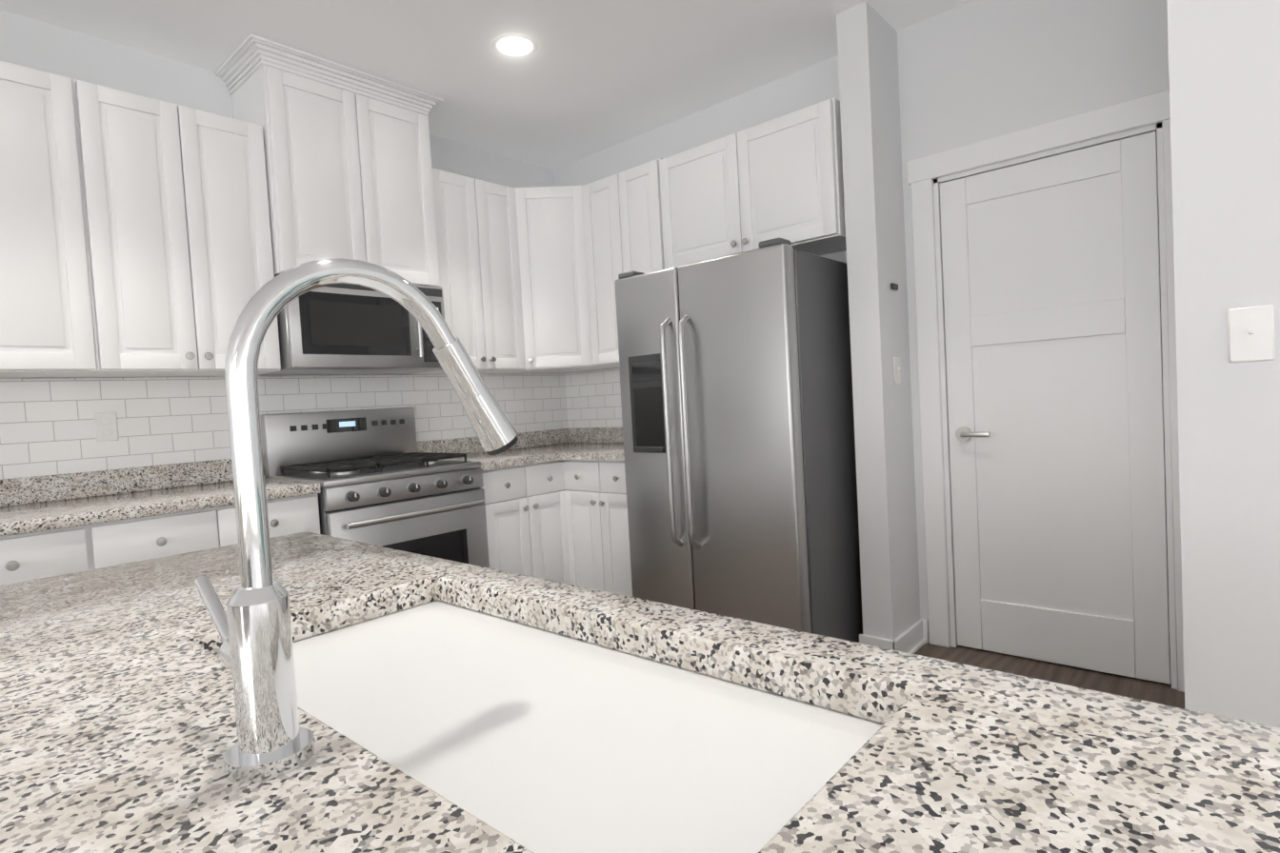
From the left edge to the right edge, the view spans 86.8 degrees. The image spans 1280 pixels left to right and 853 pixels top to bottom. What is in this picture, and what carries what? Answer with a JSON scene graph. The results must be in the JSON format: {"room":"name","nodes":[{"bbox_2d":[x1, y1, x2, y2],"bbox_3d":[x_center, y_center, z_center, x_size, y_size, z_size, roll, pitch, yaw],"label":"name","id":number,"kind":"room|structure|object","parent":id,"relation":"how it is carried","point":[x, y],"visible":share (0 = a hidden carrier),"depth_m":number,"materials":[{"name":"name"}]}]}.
{"room":"kitchen","nodes":[
{"label":"kitchen","id":0,"kind":"room"},
{"bbox_2d":[0,0,974,170],"bbox_3d":[-0.119,-1.513,-2.665,10.570,0.100,10.570,-1,3,41],"label":"ceiling","id":1,"kind":"structure","parent":0,"point":[587,78],"depth_m":2.94,"materials":[{"name":"white paint"}]},
{"bbox_2d":[491,32,538,58],"bbox_3d":[-0.543,-1.650,2.932,0.201,0.006,0.201,-2,2,26],"label":"recessed light","id":2,"kind":"object","parent":1,"relation":"in","point":[512,45],"visible":1,"depth_m":2.90,"materials":[{"name":"white plastic"}]},
{"bbox_2d":[0,0,1279,728],"bbox_3d":[-0.040,-0.097,-2.611,10.570,2.740,10.570,-1,3,41],"label":"wall","id":3,"kind":"structure","parent":0,"point":[971,71],"depth_m":2.58,"materials":[{"name":"white paint"}]},
{"bbox_2d":[0,60,129,378],"bbox_3d":[-2.226,-0.697,2.348,0.352,1.035,0.548,-1,3,41],"label":"upper cabinet","id":4,"kind":"object","parent":3,"relation":"attached to","point":[61,293],"depth_m":2.33,"materials":[{"name":"white wood"}]},
{"bbox_2d":[102,85,220,377],"bbox_3d":[-1.987,-0.721,2.619,0.352,1.035,0.436,-1,3,41],"label":"upper cabinet","id":5,"kind":"object","parent":3,"relation":"attached to","point":[145,237],"depth_m":2.56,"materials":[{"name":"white wood"}]},
{"bbox_2d":[201,109,280,376],"bbox_3d":[-1.801,-0.739,2.831,0.352,1.035,0.371,-1,3,41],"label":"upper cabinet","id":6,"kind":"object","parent":3,"relation":"attached to","point":[235,157],"depth_m":2.76,"materials":[{"name":"white wood"}]},
{"bbox_2d":[0,429,567,505],"bbox_3d":[-1.603,0.172,3.283,0.020,0.100,3.385,-1,3,41],"label":"backsplash","id":7,"kind":"structure","parent":3,"relation":"attached to","point":[26,489],"depth_m":2.78,"materials":[{"name":"beige stone"}]},
{"bbox_2d":[224,48,384,276],"bbox_3d":[-1.532,-1.105,3.108,0.402,0.893,0.440,-1,3,41],"label":"upper cabinet","id":8,"kind":"object","parent":3,"relation":"attached to","point":[320,145],"depth_m":2.95,"materials":[{"name":"white wood"}]},
{"bbox_2d":[259,275,444,375],"bbox_3d":[-1.359,-0.466,3.226,0.475,0.404,0.750,-1,3,41],"label":"microwave","id":9,"kind":"object","parent":8,"relation":"attached to","point":[343,329],"visible":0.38,"depth_m":3.03,"materials":[{"name":"silver metal"}]},
{"bbox_2d":[373,86,445,292],"bbox_3d":[-1.321,-1.126,3.348,0.402,0.893,0.440,-1,3,41],"label":"upper cabinet","id":10,"kind":"object","parent":3,"relation":"attached to","point":[407,180],"depth_m":3.27,"materials":[{"name":"white wood"}]},
{"bbox_2d":[406,169,506,374],"bbox_3d":[-1.046,-0.813,3.659,0.393,1.035,0.342,-1,3,41],"label":"upper cabinet","id":11,"kind":"object","parent":3,"relation":"attached to","point":[473,314],"depth_m":3.60,"materials":[{"name":"white wood"}]},
{"bbox_2d":[483,182,521,374],"bbox_3d":[-0.889,-0.829,3.837,0.393,1.035,0.375,-1,3,41],"label":"upper cabinet","id":12,"kind":"object","parent":3,"relation":"attached to","point":[504,207],"depth_m":3.78,"materials":[{"name":"white wood"}]},
{"bbox_2d":[510,185,607,373],"bbox_3d":[-0.503,-0.859,4.063,0.675,1.035,0.674,-1,3,41],"label":"upper cabinet","id":13,"kind":"object","parent":3,"relation":"attached to","point":[550,222],"depth_m":3.85,"materials":[{"name":"white wood"}]},
{"bbox_2d":[567,425,623,440],"bbox_3d":[-0.047,0.051,4.177,1.178,0.100,0.021,-1,3,41],"label":"backsplash","id":14,"kind":"structure","parent":3,"relation":"attached to","point":[577,432],"depth_m":4.37,"materials":[{"name":"beige stone"}]},
{"bbox_2d":[582,179,619,368],"bbox_3d":[-0.090,-0.875,3.886,0.379,1.035,0.393,-1,3,41],"label":"upper cabinet","id":15,"kind":"object","parent":3,"relation":"attached to","point":[592,191],"depth_m":3.82,"materials":[{"name":"white wood"}]},
{"bbox_2d":[601,158,674,364],"bbox_3d":[0.116,-0.880,3.704,0.408,1.035,0.393,-1,3,41],"label":"upper cabinet","id":16,"kind":"object","parent":3,"relation":"attached to","point":[636,201],"depth_m":3.61,"materials":[{"name":"white wood"}]},
{"bbox_2d":[666,139,727,267],"bbox_3d":[0.423,-1.105,3.441,0.538,0.580,0.353,-1,3,41],"label":"upper cabinet","id":17,"kind":"object","parent":3,"relation":"attached to","point":[696,173],"depth_m":3.33,"materials":[{"name":"white wood"}]},
{"bbox_2d":[720,97,846,256],"bbox_3d":[0.736,-1.112,3.166,0.537,0.580,0.353,-1,3,41],"label":"upper cabinet","id":18,"kind":"object","parent":3,"relation":"attached to","point":[783,175],"depth_m":3.01,"materials":[{"name":"white wood"}]},
{"bbox_2d":[882,619,928,654],"bbox_3d":[1.175,0.942,2.958,0.055,0.108,0.358,-1,3,41],"label":"baseboard","id":19,"kind":"structure","parent":3,"relation":"attached to","point":[913,639],"depth_m":2.97,"materials":[{"name":"white wood"}]},
{"bbox_2d":[906,89,1184,692],"bbox_3d":[1.651,-0.106,2.743,0.994,2.162,0.176,-1,3,41],"label":"door","id":20,"kind":"structure","parent":3,"relation":"attached to","point":[1052,310],"depth_m":2.70,"materials":[{"name":"white wood"}]},
{"bbox_2d":[890,282,1275,383],"bbox_3d":[1.191,-0.375,2.168,0.054,0.430,1.556,-3,2,-7],"label":"switch plates","id":21,"kind":"object","parent":3,"relation":"attached to","point":[1250,333],"visible":0.98,"depth_m":1.43,"materials":[{"name":"white plastic"}]},
{"bbox_2d":[914,642,1184,708],"bbox_3d":[0.038,1.300,-2.558,10.570,0.060,10.570,-1,3,41],"label":"floor","id":22,"kind":"structure","parent":0,"point":[1161,693],"depth_m":2.67,"materials":[{"name":"brown wood"}]},
{"bbox_2d":[0,517,125,585],"bbox_3d":[-2.196,0.777,2.135,0.627,0.875,0.803,-1,3,41],"label":"base cabinet","id":23,"kind":"object","parent":22,"relation":"on","point":[26,554],"depth_m":2.11,"materials":[{"name":"white wood"}]},
{"bbox_2d":[121,489,320,563],"bbox_3d":[-1.756,0.734,2.636,0.627,0.875,0.798,-1,3,41],"label":"base cabinet","id":24,"kind":"object","parent":22,"relation":"on","point":[165,532],"depth_m":2.40,"materials":[{"name":"white wood"}]},
{"bbox_2d":[0,479,319,532],"bbox_3d":[-2.000,0.299,2.364,0.635,0.040,1.469,-1,3,41],"label":"countertop","id":25,"kind":"structure","parent":24,"relation":"on","point":[35,514],"depth_m":2.39,"materials":[{"name":"beige stone"}]},
{"bbox_2d":[260,407,489,568],"bbox_3d":[-1.208,0.517,3.179,0.720,1.205,0.754,-1,3,41],"label":"gas range","id":26,"kind":"object","parent":22,"relation":"on","point":[379,478],"visible":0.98,"depth_m":3.10,"materials":[{"name":"grey metal"}]},
{"bbox_2d":[480,467,571,584],"bbox_3d":[-0.786,0.638,3.710,0.666,0.875,0.572,-1,3,41],"label":"base cabinet","id":27,"kind":"object","parent":22,"relation":"on","point":[527,522],"depth_m":3.50,"materials":[{"name":"white wood"}]},
{"bbox_2d":[440,440,624,475],"bbox_3d":[-0.422,0.158,3.748,1.178,0.040,1.171,-1,3,41],"label":"countertop","id":28,"kind":"structure","parent":27,"relation":"on","point":[576,455],"depth_m":3.61,"materials":[{"name":"beige stone"}]},
{"bbox_2d":[563,463,632,597],"bbox_3d":[-0.004,0.593,3.757,0.578,0.875,0.665,-1,3,41],"label":"base cabinet","id":29,"kind":"object","parent":22,"relation":"on","point":[595,506],"depth_m":3.55,"materials":[{"name":"white wood"}]},
{"bbox_2d":[0,258,1279,852],"bbox_3d":[-0.321,0.520,0.504,2.050,1.303,1.048,-1,3,41],"label":"kitchen island","id":30,"kind":"object","parent":22,"relation":"on","point":[255,689],"visible":1,"depth_m":0.54,"materials":[{"name":"speckled granite"},{"name":"white painted wood"}]},
{"bbox_2d":[614,237,862,642],"bbox_3d":[0.481,0.137,3.183,0.905,1.775,0.806,-1,3,41],"label":"refrigerator","id":31,"kind":"object","parent":22,"relation":"on","point":[737,412],"visible":0.81,"depth_m":2.86,"materials":[{"name":"grey metal"}]}
]}

